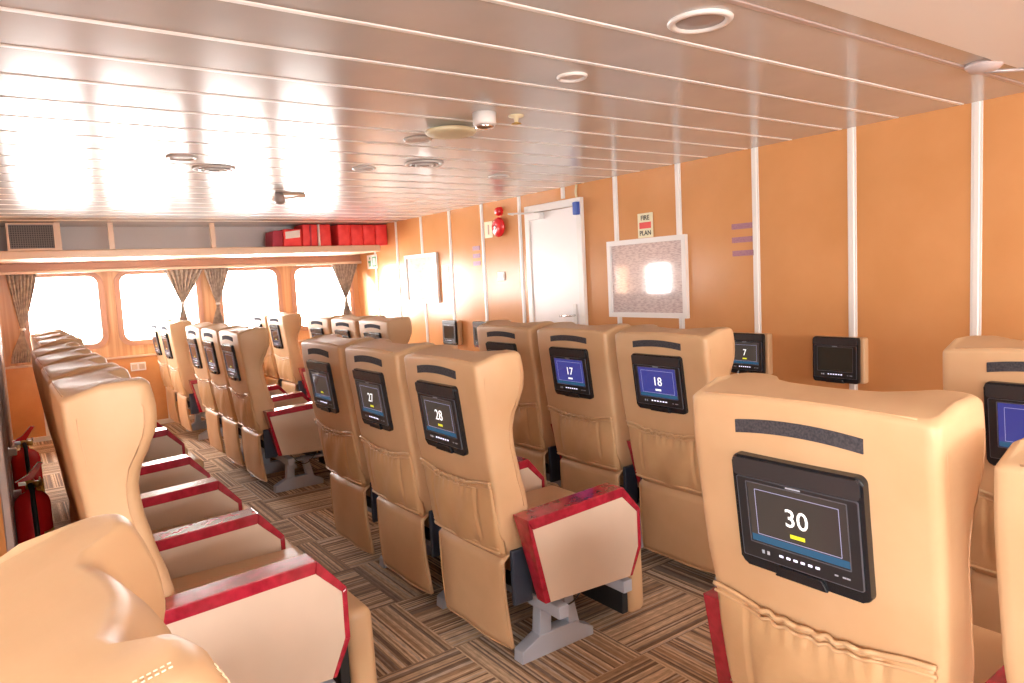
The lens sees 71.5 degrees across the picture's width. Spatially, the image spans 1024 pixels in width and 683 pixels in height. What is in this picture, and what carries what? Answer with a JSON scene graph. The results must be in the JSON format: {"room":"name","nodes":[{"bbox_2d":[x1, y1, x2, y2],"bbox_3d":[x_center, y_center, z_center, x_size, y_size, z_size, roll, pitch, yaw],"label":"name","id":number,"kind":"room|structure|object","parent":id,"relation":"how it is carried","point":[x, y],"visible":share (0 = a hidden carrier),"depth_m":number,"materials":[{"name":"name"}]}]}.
{"room":"ship interior","nodes":[
{"label":"ship interior","id":0,"kind":"room"},
{"bbox_2d":[0,497,6,556],"bbox_3d":[-3.344,0.121,4.537,0.100,2.120,6.050,-7,6,-35],"label":"wall","id":1,"kind":"structure","parent":0,"point":[3,549],"depth_m":2.14,"materials":[{"name":"orange wood"}]},
{"bbox_2d":[0,353,13,487],"bbox_3d":[-2.954,0.141,4.097,0.023,2.120,0.080,-7,6,-35],"label":"trim","id":2,"kind":"structure","parent":1,"relation":"attached to","point":[1,371],"depth_m":4.09,"materials":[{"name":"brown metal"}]},
{"bbox_2d":[0,414,15,551],"bbox_3d":[-1.575,0.245,2.172,0.023,2.120,0.100,-7,6,-35],"label":"trim","id":3,"kind":"structure","parent":1,"relation":"attached to","point":[4,485],"depth_m":2.15,"materials":[{"name":"grey metal"}]},
{"bbox_2d":[0,381,17,544],"bbox_3d":[-2.111,0.205,2.920,0.023,2.120,0.080,-7,6,-35],"label":"trim","id":4,"kind":"structure","parent":1,"relation":"attached to","point":[1,399],"depth_m":2.91,"materials":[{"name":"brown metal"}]},
{"bbox_2d":[9,426,45,501],"bbox_3d":[-2.510,0.779,3.691,0.151,0.680,0.140,-3,5,0],"label":"fire extinguisher","id":5,"kind":"object","parent":1,"relation":"attached to","point":[26,458],"visible":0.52,"depth_m":3.63,"materials":[{"name":"red metal"}]},
{"bbox_2d":[9,461,54,545],"bbox_3d":[-1.974,0.839,2.945,0.151,0.680,0.140,-3,5,0],"label":"fire extinguisher","id":6,"kind":"object","parent":1,"relation":"attached to","point":[32,512],"visible":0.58,"depth_m":2.88,"materials":[{"name":"red metal"}]},
{"bbox_2d":[0,0,963,221],"bbox_3d":[-1.826,-0.994,4.179,5.438,0.014,5.963,-7,6,-35],"label":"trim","id":7,"kind":"structure","parent":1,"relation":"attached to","point":[243,2],"depth_m":2.92,"materials":[{"name":"white metal"}]},
{"bbox_2d":[0,266,359,439],"bbox_3d":[-4.163,-0.149,7.704,5.350,2.270,0.130,-7,6,-35],"label":"wall","id":8,"kind":"structure","parent":0,"point":[9,324],"depth_m":7.56,"materials":[{"name":"brown wood"}]},
{"bbox_2d":[5,274,36,363],"bbox_3d":[-4.839,-0.229,7.050,0.293,0.876,0.052,-7,6,-37],"label":"curtain","id":9,"kind":"object","parent":8,"relation":"hanging from","point":[21,287],"visible":1,"depth_m":7.03,"materials":[{"name":"fabric"}]},
{"bbox_2d":[24,272,108,350],"bbox_3d":[-4.617,-0.304,7.343,0.735,0.810,0.070,-7,6,-35],"label":"window","id":10,"kind":"structure","parent":8,"relation":"in","point":[104,338],"depth_m":7.48,"materials":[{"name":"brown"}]},
{"bbox_2d":[13,415,203,444],"bbox_3d":[-3.442,0.837,8.184,3.810,0.050,0.015,-7,6,-35],"label":"baseboard","id":11,"kind":"structure","parent":8,"relation":"attached to","point":[168,420],"depth_m":7.26,"materials":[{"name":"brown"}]},
{"bbox_2d":[5,339,306,369],"bbox_3d":[-3.487,0.090,8.127,3.810,0.020,0.050,-7,6,-35],"label":"trim","id":12,"kind":"structure","parent":8,"relation":"attached to","point":[152,354],"depth_m":7.60,"materials":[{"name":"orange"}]},
{"bbox_2d":[114,270,203,345],"bbox_3d":[-3.887,-0.388,7.861,0.865,0.810,0.070,-7,6,-35],"label":"window","id":13,"kind":"structure","parent":8,"relation":"in","point":[124,339],"depth_m":7.67,"materials":[{"name":"brown"}]},
{"bbox_2d":[0,254,361,274],"bbox_3d":[-3.518,-0.908,8.008,3.810,0.120,0.120,-7,6,-35],"label":"trim","id":14,"kind":"structure","parent":8,"relation":"attached to","point":[309,259],"depth_m":7.77,"materials":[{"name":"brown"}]},
{"bbox_2d":[164,269,202,320],"bbox_3d":[-3.619,-0.380,7.916,0.407,0.857,0.052,-7,6,-37],"label":"curtain","id":15,"kind":"object","parent":8,"relation":"hanging from","point":[182,281],"visible":0.66,"depth_m":7.88,"materials":[{"name":"fabric"}]},
{"bbox_2d":[0,245,379,263],"bbox_3d":[-3.316,-0.937,7.615,3.690,0.075,0.990,-7,6,-35],"label":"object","id":16,"kind":"structure","parent":8,"relation":"attached to","point":[98,255],"depth_m":7.14,"materials":[{"name":"beige"}]},
{"bbox_2d":[5,223,57,250],"bbox_3d":[-4.287,-0.933,6.347,0.370,0.242,0.040,-7,6,-35],"label":"grille","id":17,"kind":"object","parent":16,"relation":"on","point":[20,236],"visible":1,"depth_m":6.34,"materials":[{"name":"beige metal"}]},
{"bbox_2d":[0,227,293,250],"bbox_3d":[-3.264,-1.103,7.619,3.810,0.248,0.050,-7,6,-35],"label":"wall","id":18,"kind":"structure","parent":16,"relation":"on","point":[72,238],"depth_m":7.32,"materials":[{"name":"white"}]},
{"bbox_2d":[265,231,282,246],"bbox_3d":[-2.585,-1.109,7.727,0.121,0.170,0.303,-7,6,-35],"label":"jacket","id":19,"kind":"object","parent":16,"relation":"on","point":[273,238],"visible":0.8,"depth_m":7.62,"materials":[{"name":"red fabric"}]},
{"bbox_2d":[279,229,301,245],"bbox_3d":[-2.455,-1.131,7.816,0.211,0.185,0.315,-7,6,-35],"label":"jacket","id":20,"kind":"object","parent":16,"relation":"on","point":[291,237],"visible":0.63,"depth_m":7.69,"materials":[{"name":"red fabric"}]},
{"bbox_2d":[294,224,317,245],"bbox_3d":[-2.298,-1.174,7.927,0.172,0.236,0.310,-7,6,-35],"label":"jacket","id":21,"kind":"object","parent":16,"relation":"on","point":[309,231],"visible":0.74,"depth_m":7.80,"materials":[{"name":"red fabric"}]},
{"bbox_2d":[317,224,330,245],"bbox_3d":[-2.158,-1.191,8.029,0.131,0.236,0.306,-7,6,-35],"label":"jacket","id":22,"kind":"object","parent":16,"relation":"on","point":[325,233],"visible":0.56,"depth_m":7.91,"materials":[{"name":"red fabric"}]},
{"bbox_2d":[330,225,350,245],"bbox_3d":[-1.977,-1.211,8.157,0.146,0.236,0.306,-7,6,-35],"label":"jacket","id":23,"kind":"object","parent":16,"relation":"on","point":[340,234],"visible":0.78,"depth_m":8.05,"materials":[{"name":"red fabric"}]},
{"bbox_2d":[350,225,362,244],"bbox_3d":[-1.855,-1.225,8.245,0.144,0.236,0.308,-7,6,-35],"label":"jacket","id":24,"kind":"object","parent":16,"relation":"on","point":[356,237],"visible":0.57,"depth_m":8.12,"materials":[{"name":"red fabric"}]},
{"bbox_2d":[362,225,374,244],"bbox_3d":[-1.731,-1.240,8.333,0.149,0.236,0.301,-7,6,-35],"label":"jacket","id":25,"kind":"object","parent":16,"relation":"on","point":[368,231],"visible":0.56,"depth_m":8.21,"materials":[{"name":"red fabric"}]},
{"bbox_2d":[374,225,387,245],"bbox_3d":[-1.605,-1.254,8.422,0.149,0.236,0.308,-7,6,-35],"label":"jacket","id":26,"kind":"object","parent":16,"relation":"on","point":[380,230],"visible":0.57,"depth_m":8.30,"materials":[{"name":"red fabric"}]},
{"bbox_2d":[203,268,228,323],"bbox_3d":[-3.339,-0.412,8.114,0.277,0.856,0.052,-7,7,-38],"label":"curtain","id":27,"kind":"object","parent":8,"relation":"hanging from","point":[216,277],"visible":0.8,"depth_m":8.10,"materials":[{"name":"fabric"}]},
{"bbox_2d":[220,266,283,323],"bbox_3d":[-3.097,-0.479,8.422,0.740,0.810,0.070,-7,6,-35],"label":"window","id":28,"kind":"structure","parent":8,"relation":"in","point":[277,274],"depth_m":8.54,"materials":[{"name":"brown"}]},
{"bbox_2d":[290,265,355,330],"bbox_3d":[-2.375,-0.562,8.935,0.800,0.810,0.070,-7,6,-35],"label":"window","id":29,"kind":"structure","parent":8,"relation":"in","point":[294,270],"depth_m":8.74,"materials":[{"name":"brown"}]},
{"bbox_2d":[331,264,356,314],"bbox_3d":[-2.092,-0.555,8.999,0.347,0.856,0.052,-7,6,-37],"label":"curtain","id":30,"kind":"object","parent":8,"relation":"hanging from","point":[344,273],"visible":0.74,"depth_m":8.98,"materials":[{"name":"fabric"}]},
{"bbox_2d":[14,418,717,682],"bbox_3d":[-0.331,1.263,2.448,5.650,0.080,13.450,-7,6,-35],"label":"floor","id":31,"kind":"structure","parent":0,"point":[667,639],"depth_m":2.97,"materials":[{"name":"carpet"}]},
{"bbox_2d":[33,332,162,428],"bbox_3d":[-2.645,0.527,4.719,0.784,1.209,0.577,-7,6,-35],"label":"seat","id":32,"kind":"object","parent":31,"relation":"on","point":[48,335],"visible":0.05,"depth_m":4.49,"materials":[{"name":"beige leather"}]},
{"bbox_2d":[0,514,230,682],"bbox_3d":[-0.118,0.772,0.923,0.924,1.149,0.690,-7,6,-35],"label":"seat","id":33,"kind":"object","parent":31,"relation":"on","point":[82,601],"visible":1,"depth_m":0.68,"materials":[{"name":"beige leather"}]},
{"bbox_2d":[36,335,203,467],"bbox_3d":[-2.307,0.553,4.248,0.784,1.209,0.577,-7,6,-35],"label":"seat","id":34,"kind":"object","parent":31,"relation":"on","point":[164,444],"visible":0.13,"depth_m":4.11,"materials":[{"name":"beige leather"}]},
{"bbox_2d":[30,342,210,522],"bbox_3d":[-1.847,0.595,3.521,0.784,1.209,0.577,-7,6,-35],"label":"seat","id":35,"kind":"object","parent":31,"relation":"on","point":[180,469],"visible":0.22,"depth_m":3.33,"materials":[{"name":"beige leather"}]},
{"bbox_2d":[35,348,248,530],"bbox_3d":[-1.522,0.620,3.066,0.784,1.209,0.577,-7,6,-35],"label":"seat","id":36,"kind":"object","parent":31,"relation":"on","point":[208,497],"visible":0.24,"depth_m":2.87,"materials":[{"name":"beige leather"}]},
{"bbox_2d":[41,355,299,578],"bbox_3d":[-1.196,0.644,2.611,0.784,1.209,0.577,-7,6,-35],"label":"seat","id":37,"kind":"object","parent":31,"relation":"on","point":[188,548],"visible":0.18,"depth_m":2.40,"materials":[{"name":"beige leather"}]},
{"bbox_2d":[152,512,233,533],"bbox_3d":[-1.171,0.812,2.682,0.520,0.176,0.451,-7,6,-35],"label":"seat cushion","id":38,"kind":"object","parent":37,"relation":"on","point":[176,526],"depth_m":2.78,"materials":[{"name":"beige leather"}]},
{"bbox_2d":[150,318,221,430],"bbox_3d":[-3.317,0.328,7.531,0.797,1.168,0.614,-7,6,-35],"label":"seat","id":39,"kind":"object","parent":31,"relation":"on","point":[198,424],"visible":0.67,"depth_m":7.31,"materials":[{"name":"beige leather"}]},
{"bbox_2d":[152,330,161,354],"bbox_3d":[-3.655,0.013,7.319,0.022,0.250,0.284,-15,11,-34],"label":"monitor","id":40,"kind":"object","parent":39,"relation":"on","point":[155,337],"depth_m":7.24,"materials":[{"name":"black plastic"}]},
{"bbox_2d":[160,319,222,439],"bbox_3d":[-2.986,0.353,7.068,0.797,1.168,0.614,-7,6,-35],"label":"seat","id":41,"kind":"object","parent":31,"relation":"on","point":[173,332],"visible":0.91,"depth_m":6.75,"materials":[{"name":"beige leather"}]},
{"bbox_2d":[161,332,172,358],"bbox_3d":[-3.324,0.038,6.856,0.022,0.250,0.284,-15,11,-34],"label":"monitor","id":42,"kind":"object","parent":41,"relation":"on","point":[164,335],"depth_m":6.79,"materials":[{"name":"black plastic"}]},
{"bbox_2d":[49,366,376,682],"bbox_3d":[-0.867,0.669,2.152,0.784,1.209,0.577,-7,6,-35],"label":"seat","id":43,"kind":"object","parent":31,"relation":"on","point":[282,616],"visible":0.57,"depth_m":1.91,"materials":[{"name":"beige leather"}]},
{"bbox_2d":[171,548,302,593],"bbox_3d":[-0.842,0.837,2.224,0.520,0.176,0.451,-7,6,-35],"label":"seat cushion","id":44,"kind":"object","parent":43,"relation":"on","point":[191,581],"depth_m":2.31,"materials":[{"name":"beige leather"}]},
{"bbox_2d":[186,322,286,462],"bbox_3d":[-2.292,0.405,6.100,0.797,1.168,0.690,-7,6,-35],"label":"seat","id":45,"kind":"object","parent":31,"relation":"on","point":[193,332],"visible":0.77,"depth_m":5.84,"materials":[{"name":"beige leather"}]},
{"bbox_2d":[188,337,202,368],"bbox_3d":[-2.608,0.092,5.857,0.022,0.250,0.284,-15,11,-34],"label":"monitor","id":46,"kind":"object","parent":45,"relation":"on","point":[193,344],"depth_m":5.80,"materials":[{"name":"black plastic"}]},
{"bbox_2d":[201,324,318,476],"bbox_3d":[-1.939,0.432,5.606,0.797,1.168,0.614,-7,6,-35],"label":"seat","id":47,"kind":"object","parent":31,"relation":"on","point":[231,428],"visible":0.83,"depth_m":5.39,"materials":[{"name":"beige leather"}]},
{"bbox_2d":[203,340,219,374],"bbox_3d":[-2.276,0.117,5.394,0.022,0.250,0.284,-15,11,-34],"label":"monitor","id":48,"kind":"object","parent":47,"relation":"on","point":[209,345],"depth_m":5.34,"materials":[{"name":"black plastic"}]},
{"bbox_2d":[251,312,282,386],"bbox_3d":[-2.452,0.234,8.084,0.797,1.168,0.614,-7,6,-35],"label":"seat","id":49,"kind":"object","parent":31,"relation":"on","point":[270,369],"visible":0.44,"depth_m":7.79,"materials":[{"name":"beige leather"}]},
{"bbox_2d":[219,326,325,492],"bbox_3d":[-1.607,0.457,5.143,0.797,1.168,0.614,-7,6,-35],"label":"seat","id":50,"kind":"object","parent":31,"relation":"on","point":[282,432],"visible":0.93,"depth_m":4.86,"materials":[{"name":"beige leather"}]},
{"bbox_2d":[222,344,240,380],"bbox_3d":[-1.945,0.142,4.931,0.022,0.250,0.284,-15,11,-34],"label":"monitor","id":51,"kind":"object","parent":50,"relation":"on","point":[229,351],"depth_m":4.88,"materials":[{"name":"black plastic"}]},
{"bbox_2d":[267,312,311,400],"bbox_3d":[-2.109,0.260,7.605,0.797,1.168,0.614,-7,6,-35],"label":"seat","id":52,"kind":"object","parent":31,"relation":"on","point":[284,328],"visible":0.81,"depth_m":7.28,"materials":[{"name":"beige leather"}]},
{"bbox_2d":[270,324,283,348],"bbox_3d":[-2.447,-0.055,7.393,0.022,0.250,0.284,-15,11,-34],"label":"monitor","id":53,"kind":"object","parent":52,"relation":"on","point":[275,329],"depth_m":7.34,"materials":[{"name":"black plastic"}]},
{"bbox_2d":[307,314,345,337],"bbox_3d":[-1.415,0.312,6.637,0.797,1.168,0.690,-7,6,-35],"label":"seat","id":54,"kind":"object","parent":31,"relation":"on","point":[318,324],"visible":0.09,"depth_m":6.32,"materials":[{"name":"beige leather"}]},
{"bbox_2d":[331,315,374,337],"bbox_3d":[-1.050,0.340,6.127,0.797,1.168,0.614,-7,6,-35],"label":"seat","id":55,"kind":"object","parent":31,"relation":"on","point":[347,326],"visible":0.1,"depth_m":5.82,"materials":[{"name":"beige leather"}]},
{"bbox_2d":[301,334,430,567],"bbox_3d":[-0.618,0.532,3.763,0.797,1.168,0.690,-7,6,-35],"label":"seat","id":56,"kind":"object","parent":31,"relation":"on","point":[324,357],"visible":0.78,"depth_m":3.49,"materials":[{"name":"beige leather"}]},
{"bbox_2d":[307,359,338,413],"bbox_3d":[-0.934,0.219,3.519,0.022,0.250,0.284,-15,11,-34],"label":"monitor","id":57,"kind":"object","parent":56,"relation":"on","point":[321,373],"depth_m":3.48,"materials":[{"name":"black plastic"}]},
{"bbox_2d":[359,316,411,343],"bbox_3d":[-0.707,0.366,5.648,0.797,1.168,0.614,-7,6,-35],"label":"seat","id":58,"kind":"object","parent":31,"relation":"on","point":[396,329],"visible":0.11,"depth_m":5.29,"materials":[{"name":"beige leather"}]},
{"bbox_2d":[345,338,544,608],"bbox_3d":[-0.256,0.559,3.256,0.797,1.168,0.614,-7,6,-35],"label":"seat","id":59,"kind":"object","parent":31,"relation":"on","point":[375,367],"visible":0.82,"depth_m":3.02,"materials":[{"name":"beige leather"}]},
{"bbox_2d":[353,368,393,430],"bbox_3d":[-0.593,0.244,3.044,0.022,0.250,0.284,-15,11,-34],"label":"monitor","id":60,"kind":"object","parent":59,"relation":"on","point":[371,384],"depth_m":3.00,"materials":[{"name":"black plastic"}]},
{"bbox_2d":[477,320,561,486],"bbox_3d":[0.272,0.440,4.282,0.797,1.168,0.690,-7,6,-35],"label":"seat","id":61,"kind":"object","parent":31,"relation":"on","point":[533,434],"visible":0.41,"depth_m":3.95,"materials":[{"name":"beige leather"}]},
{"bbox_2d":[486,341,516,350],"bbox_3d":[-0.044,0.127,4.038,0.022,0.250,0.284,-15,11,-34],"label":"monitor","id":62,"kind":"object","parent":61,"relation":"on","point":[490,345],"depth_m":4.00,"materials":[{"name":"black plastic"}]},
{"bbox_2d":[404,344,642,664],"bbox_3d":[0.085,0.585,2.781,0.797,1.168,0.614,-7,6,-35],"label":"seat","id":63,"kind":"object","parent":31,"relation":"on","point":[545,546],"visible":1,"depth_m":2.54,"materials":[{"name":"beige leather"}]},
{"bbox_2d":[416,380,468,455],"bbox_3d":[-0.253,0.270,2.569,0.022,0.250,0.284,-15,11,-34],"label":"monitor","id":64,"kind":"object","parent":63,"relation":"on","point":[441,405],"depth_m":2.53,"materials":[{"name":"black plastic"}]},
{"bbox_2d":[505,486,574,570],"bbox_3d":[0.114,0.746,2.858,0.520,0.170,0.480,-7,6,-35],"label":"seat cushion","id":65,"kind":"object","parent":63,"relation":"on","point":[540,496],"depth_m":2.96,"materials":[{"name":"beige leather"}]},
{"bbox_2d":[537,322,642,547],"bbox_3d":[0.636,0.467,3.773,0.797,1.168,0.614,-7,6,-35],"label":"seat","id":66,"kind":"object","parent":31,"relation":"on","point":[579,363],"visible":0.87,"depth_m":3.52,"materials":[{"name":"beige leather"}]},
{"bbox_2d":[550,346,593,398],"bbox_3d":[0.298,0.153,3.561,0.022,0.250,0.284,-15,11,-34],"label":"monitor","id":67,"kind":"object","parent":66,"relation":"on","point":[571,366],"depth_m":3.53,"materials":[{"name":"black plastic"}]},
{"bbox_2d":[620,472,638,486],"bbox_3d":[0.665,0.629,3.849,0.520,0.170,0.480,-7,6,-35],"label":"seat cushion","id":68,"kind":"object","parent":66,"relation":"on","point":[633,480],"depth_m":3.51,"materials":[{"name":"beige leather"}]},
{"bbox_2d":[615,324,734,586],"bbox_3d":[0.977,0.493,3.296,0.797,1.168,0.614,-7,6,-35],"label":"seat","id":69,"kind":"object","parent":31,"relation":"on","point":[661,369],"visible":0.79,"depth_m":3.11,"materials":[{"name":"beige leather"}]},
{"bbox_2d":[631,353,687,414],"bbox_3d":[0.639,0.178,3.084,0.022,0.250,0.284,-15,11,-34],"label":"monitor","id":70,"kind":"object","parent":69,"relation":"on","point":[660,380],"depth_m":3.06,"materials":[{"name":"black plastic"}]},
{"bbox_2d":[693,373,1006,682],"bbox_3d":[0.889,0.646,1.659,0.797,1.168,0.690,-7,6,-35],"label":"seat","id":71,"kind":"object","parent":31,"relation":"on","point":[839,522],"visible":1,"depth_m":1.36,"materials":[{"name":"beige leather"}]},
{"bbox_2d":[732,451,875,603],"bbox_3d":[0.574,0.360,1.418,0.022,0.250,0.284,-15,11,-34],"label":"monitor","id":72,"kind":"object","parent":71,"relation":"on","point":[810,522],"depth_m":1.39,"materials":[{"name":"black plastic"}]},
{"bbox_2d":[973,625,1003,682],"bbox_3d":[0.940,0.809,1.704,0.520,0.170,0.480,-7,6,-35],"label":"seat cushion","id":73,"kind":"object","parent":71,"relation":"on","point":[988,650],"depth_m":1.64,"materials":[{"name":"beige leather"}]},
{"bbox_2d":[943,335,1023,633],"bbox_3d":[1.772,0.553,2.186,0.797,1.168,0.690,-7,6,-35],"label":"seat","id":74,"kind":"object","parent":31,"relation":"on","point":[988,368],"visible":0.4,"depth_m":2.08,"materials":[{"name":"beige leather"}]},
{"bbox_2d":[983,381,1023,465],"bbox_3d":[1.457,0.240,1.943,0.022,0.250,0.284,-15,11,-34],"label":"monitor","id":75,"kind":"object","parent":74,"relation":"on","point":[1003,401],"depth_m":2.01,"materials":[{"name":"black plastic"}]},
{"bbox_2d":[994,438,1023,682],"bbox_3d":[1.262,0.700,1.141,0.797,1.115,0.614,-7,6,-35],"label":"seat","id":76,"kind":"object","parent":31,"relation":"on","point":[1009,471],"visible":1,"depth_m":1.12,"materials":[{"name":"beige leather"}]},
{"bbox_2d":[0,0,1023,226],"bbox_3d":[-0.440,-0.904,2.252,5.450,0.062,13.250,-7,6,-35],"label":"ceiling","id":77,"kind":"structure","parent":0,"point":[751,32],"depth_m":2.67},
{"bbox_2d":[192,165,235,172],"bbox_3d":[-1.686,-0.971,4.026,0.230,0.021,0.230,-7,6,-35],"label":"ceiling vent","id":78,"kind":"object","parent":77,"relation":"in","point":[203,168],"visible":1,"depth_m":3.98,"materials":[{"name":"white metal"}]},
{"bbox_2d":[272,192,305,204],"bbox_3d":[-1.658,-1.057,5.348,0.330,0.092,0.290,-7,6,-35],"label":"security camera","id":79,"kind":"object","parent":77,"relation":"attached to","point":[279,198],"visible":1,"depth_m":5.23,"materials":[{"name":"beige plastic"}]},
{"bbox_2d":[405,160,442,167],"bbox_3d":[-0.521,-1.047,4.216,0.230,0.021,0.230,-7,6,-35],"label":"ceiling vent","id":80,"kind":"object","parent":77,"relation":"in","point":[419,163],"visible":1,"depth_m":4.17,"materials":[{"name":"white metal"}]},
{"bbox_2d":[425,125,475,138],"bbox_3d":[-0.282,-0.967,3.273,0.236,0.037,0.236,-7,6,-35],"label":"ceiling disc","id":81,"kind":"object","parent":77,"relation":"attached to","point":[448,131],"visible":1,"depth_m":3.22,"materials":[{"name":"beige"}]},
{"bbox_2d":[472,110,495,129],"bbox_3d":[-0.117,-0.937,3.023,0.100,0.068,0.100,-7,6,-35],"label":"detector","id":82,"kind":"object","parent":77,"relation":"attached to","point":[483,119],"visible":1,"depth_m":2.99,"materials":[{"name":"white paint"}]},
{"bbox_2d":[557,72,587,82],"bbox_3d":[0.213,-0.938,2.525,0.110,0.010,0.110,-7,6,-35],"label":"recessed light","id":83,"kind":"object","parent":77,"relation":"in","point":[568,77],"visible":1,"depth_m":2.52,"materials":[{"name":"white paint"}]},
{"bbox_2d":[667,8,733,33],"bbox_3d":[0.535,-0.909,2.023,0.184,0.010,0.184,-7,6,-35],"label":"recessed light","id":84,"kind":"object","parent":77,"relation":"in","point":[698,21],"visible":1,"depth_m":2.01,"materials":[{"name":"white paint"}]},
{"bbox_2d":[675,14,724,29],"bbox_3d":[0.535,-0.911,2.023,0.136,0.005,0.136,-7,6,-35],"label":"diffuser","id":85,"kind":"object","parent":84,"relation":"attached to","point":[690,21],"depth_m":2.03,"materials":[{"name":"white plastic"}]},
{"bbox_2d":[964,59,1023,73],"bbox_3d":[1.743,-1.003,2.538,0.282,0.037,0.209,-3,5,4],"label":"smoke detector","id":86,"kind":"object","parent":77,"relation":"attached to","point":[983,66],"visible":0.95,"depth_m":2.56,"materials":[{"name":"grey plastic"}]},
{"bbox_2d":[357,92,1023,391],"bbox_3d":[1.864,-0.139,3.944,0.100,2.220,13.450,-7,6,-35],"label":"wall","id":87,"kind":"structure","parent":0,"point":[913,172],"depth_m":4.00,"materials":[{"name":"orange wood"}]},
{"bbox_2d":[394,222,402,316],"bbox_3d":[-1.289,-0.320,8.262,0.011,2.120,0.048,-7,6,-35],"label":"trim","id":88,"kind":"structure","parent":87,"relation":"attached to","point":[395,223],"depth_m":8.21,"materials":[{"name":"white"}]},
{"bbox_2d":[404,252,440,302],"bbox_3d":[-0.984,-0.686,7.754,0.029,0.530,0.720,-7,6,-35],"label":"picture frame","id":89,"kind":"object","parent":87,"relation":"attached to","point":[422,279],"visible":1,"depth_m":7.74,"materials":[{"name":"white paint"}]},
{"bbox_2d":[407,256,436,299],"bbox_3d":[-0.979,-0.687,7.757,0.010,0.460,0.650,-7,6,-35],"label":"print","id":90,"kind":"object","parent":89,"relation":"attached to","point":[421,270],"depth_m":7.75},
{"bbox_2d":[419,217,428,341],"bbox_3d":[-0.940,-0.293,7.774,0.011,2.120,0.048,-7,6,-35],"label":"trim","id":91,"kind":"structure","parent":87,"relation":"attached to","point":[420,218],"depth_m":7.75,"materials":[{"name":"white metal"}]},
{"bbox_2d":[442,320,462,344],"bbox_3d":[-0.616,-0.094,7.293,0.074,0.252,0.300,-7,6,-35],"label":"wall monitor","id":92,"kind":"object","parent":87,"relation":"attached to","point":[452,329],"visible":0.98,"depth_m":7.22,"materials":[{"name":"black plastic"}]},
{"bbox_2d":[447,211,457,347],"bbox_3d":[-0.590,-0.267,7.286,0.011,2.120,0.048,-7,6,-35],"label":"trim","id":93,"kind":"structure","parent":87,"relation":"attached to","point":[448,212],"depth_m":7.23,"materials":[{"name":"white metal"}]},
{"bbox_2d":[480,204,488,320],"bbox_3d":[-0.241,-0.240,6.798,0.011,2.120,0.048,-7,6,-35],"label":"trim","id":94,"kind":"structure","parent":87,"relation":"attached to","point":[481,205],"depth_m":6.75,"materials":[{"name":"white metal"}]},
{"bbox_2d":[492,217,504,236],"bbox_3d":[-0.129,-1.037,6.451,0.078,0.180,0.180,-7,6,-35],"label":"bell","id":95,"kind":"object","parent":87,"relation":"attached to","point":[498,227],"visible":1,"depth_m":6.41,"materials":[{"name":"red metal"}]},
{"bbox_2d":[517,196,525,322],"bbox_3d":[0.108,-0.214,6.311,0.011,2.120,0.048,-7,6,-35],"label":"trim","id":96,"kind":"structure","parent":87,"relation":"attached to","point":[518,197],"depth_m":6.26,"materials":[{"name":"white metal"}]},
{"bbox_2d":[508,197,587,324],"bbox_3d":[0.267,-0.135,5.928,0.208,2.015,0.881,-7,6,-35],"label":"door","id":97,"kind":"structure","parent":87,"relation":"in","point":[555,239],"depth_m":5.84,"materials":[{"name":"white metal"}]},
{"bbox_2d":[612,176,621,323],"bbox_3d":[0.807,-0.161,5.335,0.011,2.120,0.048,-7,6,-35],"label":"trim","id":98,"kind":"structure","parent":87,"relation":"attached to","point":[614,179],"depth_m":5.26,"materials":[{"name":"white metal"}]},
{"bbox_2d":[637,212,653,237],"bbox_3d":[0.944,-0.822,5.032,0.006,0.172,0.144,-7,6,-35],"label":"sign","id":99,"kind":"object","parent":87,"relation":"attached to","point":[645,220],"visible":1,"depth_m":5.03,"materials":[{"name":"beige"}]},
{"bbox_2d":[606,234,689,318],"bbox_3d":[0.953,-0.452,5.063,0.029,0.563,0.755,-7,6,-35],"label":"framed fire plan","id":100,"kind":"object","parent":87,"relation":"attached to","point":[648,277],"visible":1,"depth_m":5.04,"materials":[{"name":"white paint"}]},
{"bbox_2d":[674,163,684,328],"bbox_3d":[1.157,-0.135,4.847,0.011,2.120,0.048,-7,6,-35],"label":"trim","id":101,"kind":"structure","parent":87,"relation":"attached to","point":[677,166],"depth_m":4.77,"materials":[{"name":"white metal"}]},
{"bbox_2d":[731,332,772,373],"bbox_3d":[1.461,0.073,4.395,0.074,0.252,0.300,-7,6,-35],"label":"wall monitor","id":102,"kind":"object","parent":87,"relation":"attached to","point":[753,351],"visible":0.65,"depth_m":4.33,"materials":[{"name":"black plastic"}]},
{"bbox_2d":[751,147,761,332],"bbox_3d":[1.506,-0.108,4.359,0.011,2.120,0.048,-7,6,-35],"label":"trim","id":103,"kind":"structure","parent":87,"relation":"attached to","point":[754,151],"depth_m":4.31,"materials":[{"name":"white metal"}]},
{"bbox_2d":[813,335,867,383],"bbox_3d":[1.802,0.099,3.920,0.074,0.252,0.300,-7,6,-35],"label":"wall monitor","id":104,"kind":"object","parent":87,"relation":"attached to","point":[836,359],"visible":1,"depth_m":3.88,"materials":[{"name":"black plastic"}]},
{"bbox_2d":[847,127,857,389],"bbox_3d":[1.855,-0.082,3.872,0.011,2.120,0.048,-7,6,-35],"label":"trim","id":105,"kind":"structure","parent":87,"relation":"attached to","point":[851,132],"depth_m":3.82,"materials":[{"name":"white metal"}]},
{"bbox_2d":[721,0,1023,86],"bbox_3d":[0.081,-0.850,1.527,5.450,0.015,0.021,-7,6,-35],"label":"trim","id":106,"kind":"structure","parent":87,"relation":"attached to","point":[736,2],"depth_m":2.22,"materials":[{"name":"grey"}]},
{"bbox_2d":[970,101,982,335],"bbox_3d":[2.205,-0.055,3.384,0.011,2.120,0.048,-7,6,-35],"label":"trim","id":107,"kind":"structure","parent":87,"relation":"attached to","point":[977,107],"depth_m":3.33,"materials":[{"name":"white metal"}]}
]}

